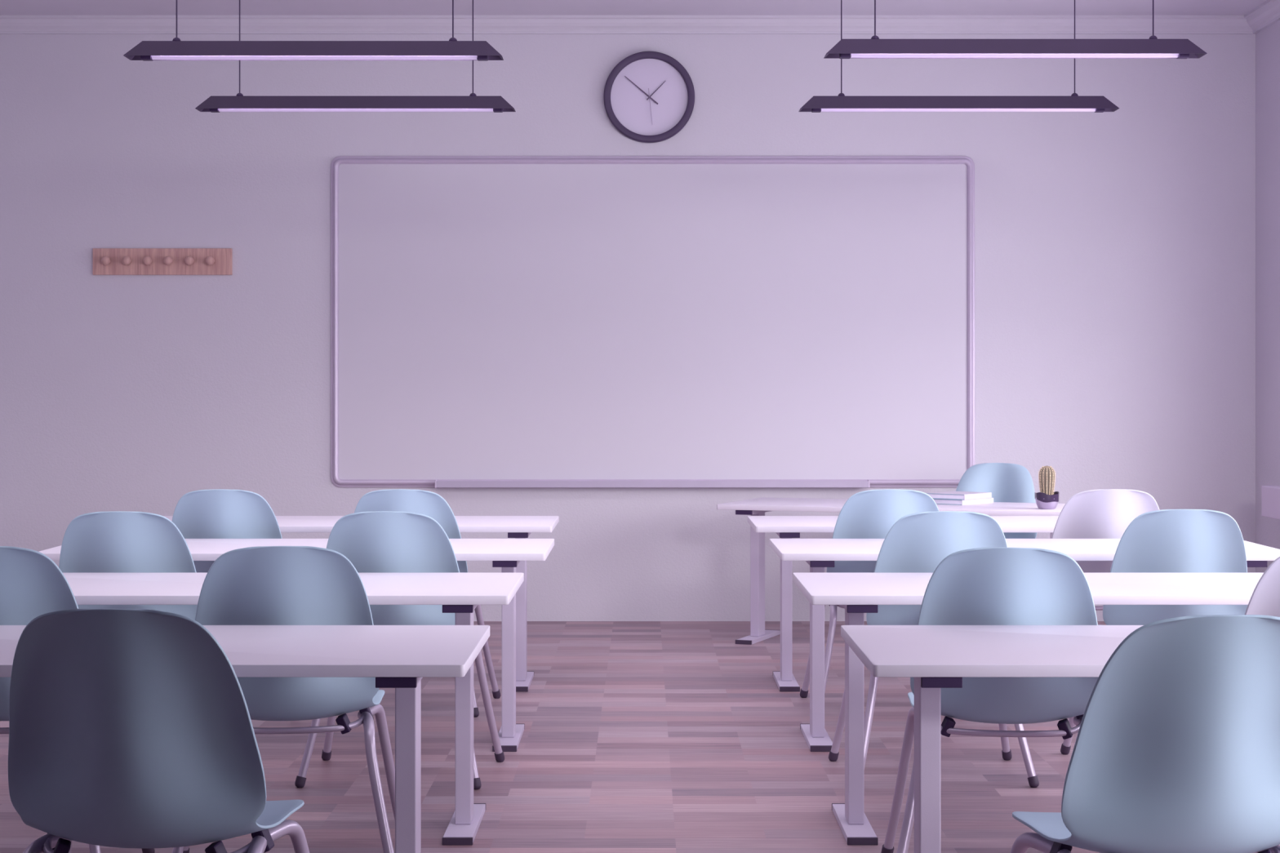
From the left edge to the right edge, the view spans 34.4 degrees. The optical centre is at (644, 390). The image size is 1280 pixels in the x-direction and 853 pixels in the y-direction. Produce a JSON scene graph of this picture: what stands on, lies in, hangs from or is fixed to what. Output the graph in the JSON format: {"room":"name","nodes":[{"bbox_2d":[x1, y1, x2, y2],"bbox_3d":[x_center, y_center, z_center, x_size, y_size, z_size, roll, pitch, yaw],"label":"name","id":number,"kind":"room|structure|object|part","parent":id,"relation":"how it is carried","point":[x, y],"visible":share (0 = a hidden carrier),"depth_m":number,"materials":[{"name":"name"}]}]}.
{"room":"classroom","nodes":[
{"label":"classroom","id":0,"kind":"room"},
{"bbox_2d":[0,34,1255,621],"bbox_3d":[-0.181,-0.419,12.356,8.277,3.562,0.300,0,0,0],"label":"wall","id":1,"kind":"structure","parent":0,"point":[1115,251],"depth_m":12.21,"materials":[{"name":"paint"}]},
{"bbox_2d":[93,248,232,275],"bbox_3d":[-2.841,-0.760,12.162,0.819,0.156,0.086,0,0,0],"label":"coat rack","id":2,"kind":"object","parent":1,"relation":"attached to","point":[106,261],"visible":1,"depth_m":12.19,"materials":[{"name":"brown wood"}]},
{"bbox_2d":[0,14,1254,34],"bbox_3d":[-0.206,-2.152,12.159,7.627,0.096,0.094,0,0,0],"label":"trim","id":3,"kind":"structure","parent":1,"relation":"attached to","point":[9,24],"depth_m":12.15,"materials":[{"name":"paint"}]},
{"bbox_2d":[603,51,694,142],"bbox_3d":[0.029,-1.730,12.181,0.537,0.537,0.048,0,0,0],"label":"wall clock","id":4,"kind":"object","parent":1,"relation":"attached to","point":[649,96],"visible":1,"depth_m":12.19,"materials":[{"name":"plastic"}]},
{"bbox_2d":[330,155,974,488],"bbox_3d":[0.050,-0.406,12.161,3.800,1.956,0.088,0,0,0],"label":"whiteboard","id":5,"kind":"object","parent":1,"relation":"attached to","point":[497,322],"visible":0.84,"depth_m":12.19,"materials":[{"name":"ceramic"}]},
{"bbox_2d":[435,480,869,488],"bbox_3d":[0.047,0.547,12.146,2.549,0.045,0.059,0,0,0],"label":"marker tray","id":6,"kind":"object","parent":5,"relation":"on","point":[438,483],"depth_m":12.12,"materials":[{"name":"metal"}]},
{"bbox_2d":[0,0,1267,14],"bbox_3d":[-0.181,-2.275,5.803,8.277,0.150,13.406,0,0,0],"label":"ceiling","id":7,"kind":"structure","parent":0,"point":[6,6],"depth_m":11.81,"materials":[{"name":"paint"}]},
{"bbox_2d":[123,0,503,60],"bbox_3d":[-1.312,-1.758,8.232,1.497,0.884,0.121,0,0,0],"label":"pendant lamp","id":8,"kind":"object","parent":7,"relation":"hanging from","point":[175,49],"visible":1,"depth_m":8.21,"materials":[{"name":"metal"}]},
{"bbox_2d":[123,40,503,60],"bbox_3d":[-1.312,-1.357,8.232,1.497,0.065,0.121,0,0,0],"label":"hood","id":9,"kind":"object","parent":8,"relation":"attached to","point":[145,50],"depth_m":8.20,"materials":[{"name":"paint"}]},
{"bbox_2d":[195,0,515,112],"bbox_3d":[-1.360,-1.758,9.767,1.499,0.884,0.121,0,0,0],"label":"pendant lamp","id":10,"kind":"object","parent":7,"relation":"hanging from","point":[239,102],"visible":1,"depth_m":9.74,"materials":[{"name":"metal"}]},
{"bbox_2d":[195,95,515,111],"bbox_3d":[-1.360,-1.357,9.767,1.499,0.065,0.121,0,0,0],"label":"hood","id":11,"kind":"object","parent":10,"relation":"attached to","point":[214,103],"depth_m":9.73,"materials":[{"name":"paint"}]},
{"bbox_2d":[798,0,1119,112],"bbox_3d":[1.482,-1.758,9.767,1.499,0.884,0.121,0,0,0],"label":"pendant lamp","id":12,"kind":"object","parent":7,"relation":"hanging from","point":[1074,102],"visible":1,"depth_m":9.74,"materials":[{"name":"metal"}]},
{"bbox_2d":[798,95,1119,111],"bbox_3d":[1.482,-1.357,9.767,1.499,0.065,0.121,0,0,0],"label":"hood","id":13,"kind":"object","parent":12,"relation":"attached to","point":[816,103],"depth_m":9.73,"materials":[{"name":"paint"}]},
{"bbox_2d":[823,0,1207,58],"bbox_3d":[1.466,-1.759,8.197,1.500,0.882,0.121,0,0,0],"label":"pendant lamp","id":14,"kind":"object","parent":7,"relation":"hanging from","point":[874,47],"visible":1,"depth_m":8.17,"materials":[{"name":"metal"}]},
{"bbox_2d":[823,39,1207,57],"bbox_3d":[1.466,-1.359,8.197,1.500,0.065,0.121,0,0,0],"label":"hood","id":15,"kind":"object","parent":14,"relation":"attached to","point":[845,48],"depth_m":8.16,"materials":[{"name":"paint"}]},
{"bbox_2d":[0,621,1279,852],"bbox_3d":[-0.181,1.422,5.803,8.277,0.120,13.406,0,0,0],"label":"floor","id":16,"kind":"structure","parent":0,"point":[637,736],"depth_m":7.53,"materials":[{"name":"brown wood"}]},
{"bbox_2d":[0,546,155,852],"bbox_3d":[-1.760,0.888,5.754,0.679,0.954,0.592,0,0,-2],"label":"shell chair","id":17,"kind":"object","parent":16,"relation":"on","point":[32,585],"visible":0.27,"depth_m":5.52,"materials":[{"name":"blue plastic"}]},
{"bbox_3d":[-1.759,0.912,5.711,0.442,0.041,0.211,0,0,-2],"label":"support rail","id":18,"kind":"part","parent":17,"relation":"part of","materials":[{"name":"paint"}]},
{"bbox_3d":[-1.517,1.119,5.644,0.064,0.449,0.300,0,0,-21],"label":"leg","id":19,"kind":"part","parent":17,"relation":"part of","materials":[{"name":"paint"}]},
{"bbox_2d":[58,511,197,620],"bbox_3d":[-1.786,0.888,7.324,0.679,0.954,0.592,0,0,0],"label":"shell chair","id":20,"kind":"object","parent":16,"relation":"on","point":[114,541],"visible":0.28,"depth_m":7.08,"materials":[{"name":"blue plastic"}]},
{"bbox_2d":[8,608,309,852],"bbox_3d":[-0.986,0.888,4.184,0.679,0.954,0.592,0,0,4],"label":"shell chair","id":21,"kind":"object","parent":16,"relation":"on","point":[129,728],"visible":1,"depth_m":3.99,"materials":[{"name":"paint"}]},
{"bbox_3d":[-1.233,1.119,4.082,0.064,0.449,0.300,0,0,23],"label":"leg","id":22,"kind":"part","parent":21,"relation":"part of","materials":[{"name":"paint"}]},
{"bbox_3d":[-1.230,1.116,4.356,0.049,0.454,0.299,0,0,-19],"label":"leg","id":23,"kind":"part","parent":21,"relation":"part of","materials":[{"name":"paint"}]},
{"bbox_3d":[-0.989,0.912,4.141,0.442,0.041,0.211,0,0,4],"label":"support rail","id":24,"kind":"part","parent":21,"relation":"part of","materials":[{"name":"metal"}]},
{"bbox_3d":[-0.756,1.119,4.049,0.064,0.449,0.300,0,0,-15],"label":"leg","id":25,"kind":"part","parent":21,"relation":"part of","materials":[{"name":"paint"}]},
{"bbox_3d":[-0.720,1.116,4.321,0.050,0.454,0.299,0,0,27],"label":"leg","id":26,"kind":"part","parent":21,"relation":"part of","materials":[{"name":"paint"}]},
{"bbox_2d":[171,488,282,573],"bbox_3d":[-1.763,0.888,8.894,0.679,0.954,0.592,0,0,0],"label":"shell chair","id":27,"kind":"object","parent":16,"relation":"on","point":[217,513],"visible":0.27,"depth_m":8.65,"materials":[{"name":"blue plastic"}]},
{"bbox_2d":[0,625,489,852],"bbox_3d":[-1.373,0.988,5.021,1.940,0.748,0.783,0,0,0],"label":"desk","id":28,"kind":"object","parent":16,"relation":"on","point":[398,657],"visible":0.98,"depth_m":4.82,"materials":[{"name":"laminate"}]},
{"bbox_2d":[172,546,395,852],"bbox_3d":[-0.990,0.888,5.754,0.679,0.954,0.592,0,0,-6],"label":"shell chair","id":29,"kind":"object","parent":16,"relation":"on","point":[260,585],"visible":0.62,"depth_m":5.55,"materials":[{"name":"blue plastic"}]},
{"bbox_3d":[-1.215,1.119,5.611,0.064,0.449,0.300,0,0,13],"label":"leg","id":30,"kind":"part","parent":29,"relation":"part of","materials":[{"name":"paint"}]},
{"bbox_3d":[-0.985,0.912,5.711,0.442,0.041,0.211,0,0,-6],"label":"support rail","id":31,"kind":"part","parent":29,"relation":"part of","materials":[{"name":"metal"}]},
{"bbox_3d":[-0.740,1.119,5.661,0.064,0.449,0.300,0,0,-25],"label":"leg","id":32,"kind":"part","parent":29,"relation":"part of","materials":[{"name":"paint"}]},
{"bbox_3d":[-0.752,1.116,5.935,0.050,0.454,0.299,0,0,17],"label":"leg","id":33,"kind":"part","parent":29,"relation":"part of","materials":[{"name":"paint"}]},
{"bbox_2d":[62,573,524,845],"bbox_3d":[-1.376,0.988,6.583,1.940,0.748,0.783,0,0,0],"label":"desk","id":34,"kind":"object","parent":16,"relation":"on","point":[460,594],"visible":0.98,"depth_m":6.38,"materials":[{"name":"laminate"}]},
{"bbox_2d":[39,538,554,751],"bbox_3d":[-1.343,0.988,8.186,1.940,0.748,0.783,0,0,0],"label":"desk","id":35,"kind":"object","parent":16,"relation":"on","point":[506,554],"visible":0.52,"depth_m":7.99,"materials":[{"name":"laminate"}]},
{"bbox_2d":[163,515,559,692],"bbox_3d":[-1.388,0.988,9.740,1.940,0.748,0.783,0,0,0],"label":"desk","id":36,"kind":"object","parent":16,"relation":"on","point":[516,526],"visible":0.43,"depth_m":9.54,"materials":[{"name":"laminate"}]},
{"bbox_2d":[294,511,504,790],"bbox_3d":[-0.865,0.888,7.324,0.679,0.954,0.592,0,0,3],"label":"shell chair","id":37,"kind":"object","parent":16,"relation":"on","point":[380,541],"visible":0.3,"depth_m":7.09,"materials":[{"name":"blue plastic"}]},
{"bbox_3d":[-1.110,1.119,7.218,0.064,0.449,0.300,0,0,22],"label":"leg","id":38,"kind":"part","parent":37,"relation":"part of","materials":[{"name":"paint"}]},
{"bbox_3d":[-1.112,1.116,7.492,0.049,0.454,0.299,0,0,-20],"label":"leg","id":39,"kind":"part","parent":37,"relation":"part of","materials":[{"name":"paint"}]},
{"bbox_3d":[-0.633,1.119,7.193,0.064,0.449,0.300,0,0,-16],"label":"leg","id":40,"kind":"part","parent":37,"relation":"part of","materials":[{"name":"paint"}]},
{"bbox_3d":[-0.602,1.116,7.465,0.050,0.454,0.299,0,0,26],"label":"leg","id":41,"kind":"part","parent":37,"relation":"part of","materials":[{"name":"paint"}]},
{"bbox_2d":[354,488,500,717],"bbox_3d":[-0.993,0.888,8.894,0.679,0.954,0.592,0,0,4],"label":"shell chair","id":42,"kind":"object","parent":16,"relation":"on","point":[432,504],"visible":0.23,"depth_m":8.64,"materials":[{"name":"blue plastic"}]},
{"bbox_3d":[-0.763,1.119,8.759,0.064,0.449,0.300,0,0,-15],"label":"leg","id":43,"kind":"part","parent":42,"relation":"part of","materials":[{"name":"paint"}]},
{"bbox_3d":[-0.727,1.116,9.031,0.050,0.454,0.299,0,0,27],"label":"leg","id":44,"kind":"part","parent":42,"relation":"part of","materials":[{"name":"paint"}]},
{"bbox_2d":[800,488,938,697],"bbox_3d":[1.029,0.888,8.894,0.679,0.954,0.592,0,0,0],"label":"shell chair","id":45,"kind":"object","parent":16,"relation":"on","point":[871,513],"visible":0.24,"depth_m":8.66,"materials":[{"name":"blue plastic"}]},
{"bbox_3d":[0.773,1.116,9.049,0.049,0.454,0.299,0,0,-23],"label":"leg","id":46,"kind":"part","parent":45,"relation":"part of","materials":[{"name":"paint"}]},
{"bbox_3d":[0.790,1.119,8.775,0.064,0.449,0.300,0,0,19],"label":"leg","id":47,"kind":"part","parent":45,"relation":"part of","materials":[{"name":"paint"}]},
{"bbox_2d":[716,497,1065,644],"bbox_3d":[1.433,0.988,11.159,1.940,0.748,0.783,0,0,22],"label":"desk","id":48,"kind":"object","parent":16,"relation":"on","point":[758,506],"visible":0.56,"depth_m":11.26,"materials":[{"name":"laminate"}]},
{"bbox_2d":[933,497,993,505],"bbox_3d":[1.721,0.600,11.261,0.229,0.029,0.301,0,0,43],"label":"book","id":49,"kind":"object","parent":48,"relation":"on","point":[985,500],"visible":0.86,"depth_m":11.16,"materials":[{"name":"white paper"}]},
{"bbox_2d":[926,491,991,499],"bbox_3d":[1.713,0.571,11.256,0.238,0.029,0.291,0,0,39],"label":"book","id":50,"kind":"object","parent":49,"relation":"on","point":[946,495],"visible":0.97,"depth_m":11.18,"materials":[{"name":"white paper"}]},
{"bbox_2d":[1034,466,1058,509],"bbox_3d":[2.087,0.501,10.719,0.126,0.225,0.125,0,0,0],"label":"potted cactus","id":51,"kind":"object","parent":48,"relation":"on","point":[1046,499],"visible":1,"depth_m":10.69,"materials":[{"name":"green plant"}]},
{"bbox_2d":[1034,491,1058,509],"bbox_3d":[2.087,0.569,10.719,0.126,0.091,0.125,0,0,0],"label":"pot","id":52,"kind":"object","parent":51,"relation":"attached to","point":[1044,500],"depth_m":10.67,"materials":[{"name":"ceramic"}]},
{"bbox_2d":[746,515,1058,692],"bbox_3d":[1.474,0.988,9.740,1.940,0.748,0.783,0,0,0],"label":"desk","id":53,"kind":"object","parent":16,"relation":"on","point":[785,526],"visible":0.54,"depth_m":9.54,"materials":[{"name":"laminate"}]},
{"bbox_2d":[828,511,1039,787],"bbox_3d":[1.025,0.888,7.334,0.679,0.954,0.592,0,0,-2],"label":"shell chair","id":54,"kind":"object","parent":16,"relation":"on","point":[917,543],"visible":0.25,"depth_m":7.10,"materials":[{"name":"blue plastic"}]},
{"bbox_3d":[0.764,1.116,7.480,0.049,0.454,0.299,0,0,-25],"label":"leg","id":55,"kind":"part","parent":54,"relation":"part of","materials":[{"name":"paint"}]},
{"bbox_3d":[0.791,1.119,7.207,0.064,0.449,0.300,0,0,17],"label":"leg","id":56,"kind":"part","parent":54,"relation":"part of","materials":[{"name":"paint"}]},
{"bbox_3d":[1.275,1.116,7.498,0.050,0.454,0.299,0,0,21],"label":"leg","id":57,"kind":"part","parent":54,"relation":"part of","materials":[{"name":"paint"}]},
{"bbox_3d":[1.268,1.119,7.224,0.064,0.449,0.300,0,0,-21],"label":"leg","id":58,"kind":"part","parent":54,"relation":"part of","materials":[{"name":"paint"}]},
{"bbox_2d":[880,547,1097,852],"bbox_3d":[0.992,0.888,5.704,0.679,0.954,0.592,0,0,7],"label":"shell chair","id":59,"kind":"object","parent":16,"relation":"on","point":[978,586],"visible":0.66,"depth_m":5.50,"materials":[{"name":"blue plastic"}]},
{"bbox_3d":[0.757,1.116,5.889,0.049,0.454,0.299,0,0,-16],"label":"leg","id":60,"kind":"part","parent":59,"relation":"part of","materials":[{"name":"paint"}]},
{"bbox_3d":[0.740,1.119,5.615,0.064,0.449,0.300,0,0,26],"label":"leg","id":61,"kind":"part","parent":59,"relation":"part of","materials":[{"name":"paint"}]},
{"bbox_3d":[0.986,0.912,5.661,0.442,0.041,0.211,0,0,7],"label":"support rail","id":62,"kind":"part","parent":59,"relation":"part of","materials":[{"name":"metal"}]},
{"bbox_3d":[1.228,1.119,5.561,0.126,0.449,0.284,0,0,7],"label":"leg","id":63,"kind":"part","parent":59,"relation":"part of","materials":[{"name":"paint"}]},
{"bbox_2d":[840,625,1142,852],"bbox_3d":[1.483,0.988,5.021,1.940,0.748,0.783,0,0,0],"label":"desk","id":64,"kind":"object","parent":16,"relation":"on","point":[937,657],"visible":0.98,"depth_m":4.83,"materials":[{"name":"laminate"}]},
{"bbox_2d":[955,462,1036,538],"bbox_3d":[1.896,0.888,11.485,0.679,0.954,0.592,0,0,24],"label":"shell chair","id":65,"kind":"object","parent":16,"relation":"on","point":[1006,482],"visible":0.23,"depth_m":11.71,"materials":[{"name":"blue plastic"}]},
{"bbox_2d":[769,538,1279,751],"bbox_3d":[1.488,0.988,8.186,1.940,0.748,0.783,0,0,0],"label":"desk","id":66,"kind":"object","parent":16,"relation":"on","point":[819,553],"visible":0.44,"depth_m":7.99,"materials":[{"name":"laminate"}]},
{"bbox_2d":[792,573,1263,845],"bbox_3d":[1.470,0.988,6.583,1.940,0.748,0.783,0,0,0],"label":"desk","id":67,"kind":"object","parent":16,"relation":"on","point":[859,593],"visible":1,"depth_m":6.38,"materials":[{"name":"laminate"}]},
{"bbox_2d":[1051,488,1159,610],"bbox_3d":[1.958,0.888,8.914,0.679,0.954,0.592,0,0,0],"label":"shell chair","id":68,"kind":"object","parent":16,"relation":"on","point":[1100,513],"visible":0.25,"depth_m":8.67,"materials":[{"name":"white plastic"}]},
{"bbox_3d":[1.958,0.912,8.871,0.442,0.041,0.211,0,0,0],"label":"support rail","id":69,"kind":"part","parent":68,"relation":"part of","materials":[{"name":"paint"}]},
{"bbox_2d":[1009,614,1279,852],"bbox_3d":[1.030,0.888,4.074,0.679,0.954,0.592,0,0,-7],"label":"shell chair","id":70,"kind":"object","parent":16,"relation":"on","point":[1176,749],"visible":1,"depth_m":3.87,"materials":[{"name":"blue plastic"}]},
{"bbox_3d":[0.757,1.116,4.197,0.049,0.454,0.299,0,0,-30],"label":"leg","id":71,"kind":"part","parent":70,"relation":"part of","materials":[{"name":"paint"}]},
{"bbox_3d":[0.807,1.119,3.927,0.064,0.449,0.300,0,0,12],"label":"leg","id":72,"kind":"part","parent":70,"relation":"part of","materials":[{"name":"paint"}]},
{"bbox_3d":[1.035,0.912,4.031,0.442,0.041,0.211,0,0,-7],"label":"support rail","id":73,"kind":"part","parent":70,"relation":"part of","materials":[{"name":"metal"}]},
{"bbox_3d":[1.281,1.119,3.985,0.064,0.449,0.300,0,0,-26],"label":"leg","id":74,"kind":"part","parent":70,"relation":"part of","materials":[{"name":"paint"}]},
{"bbox_2d":[1060,509,1248,755],"bbox_3d":[1.887,0.888,7.454,0.679,0.954,0.592,0,0,2],"label":"shell chair","id":75,"kind":"object","parent":16,"relation":"on","point":[1164,540],"visible":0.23,"depth_m":7.23,"materials":[{"name":"blue plastic"}]},
{"bbox_3d":[1.637,1.116,7.618,0.049,0.454,0.299,0,0,-21],"label":"leg","id":76,"kind":"part","parent":75,"relation":"part of","materials":[{"name":"paint"}]},
{"bbox_2d":[1244,556,1279,617],"bbox_3d":[1.843,0.888,5.734,0.679,0.954,0.592,0,0,0],"label":"shell chair","id":77,"kind":"object","parent":16,"relation":"on","point":[1264,600],"visible":0.06,"depth_m":5.52,"materials":[{"name":"white plastic"}]},
{"bbox_2d":[1255,20,1279,573],"bbox_3d":[3.782,-0.419,5.803,0.350,3.562,12.806,0,0,0],"label":"wall","id":78,"kind":"structure","parent":0,"point":[1268,40],"depth_m":12.01,"materials":[{"name":"paint"}]},
{"bbox_2d":[1244,0,1279,34],"bbox_3d":[3.560,-2.152,5.803,0.094,0.096,12.806,0,0,0],"label":"trim","id":79,"kind":"structure","parent":78,"relation":"attached to","point":[1268,13],"depth_m":11.86,"materials":[{"name":"paint"}]},
{"bbox_2d":[1262,485,1279,519],"bbox_3d":[3.529,0.617,5.580,0.158,0.170,11.960,0,0,0],"label":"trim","id":80,"kind":"structure","parent":78,"relation":"attached to","point":[1270,494],"depth_m":11.39,"materials":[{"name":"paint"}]}
]}

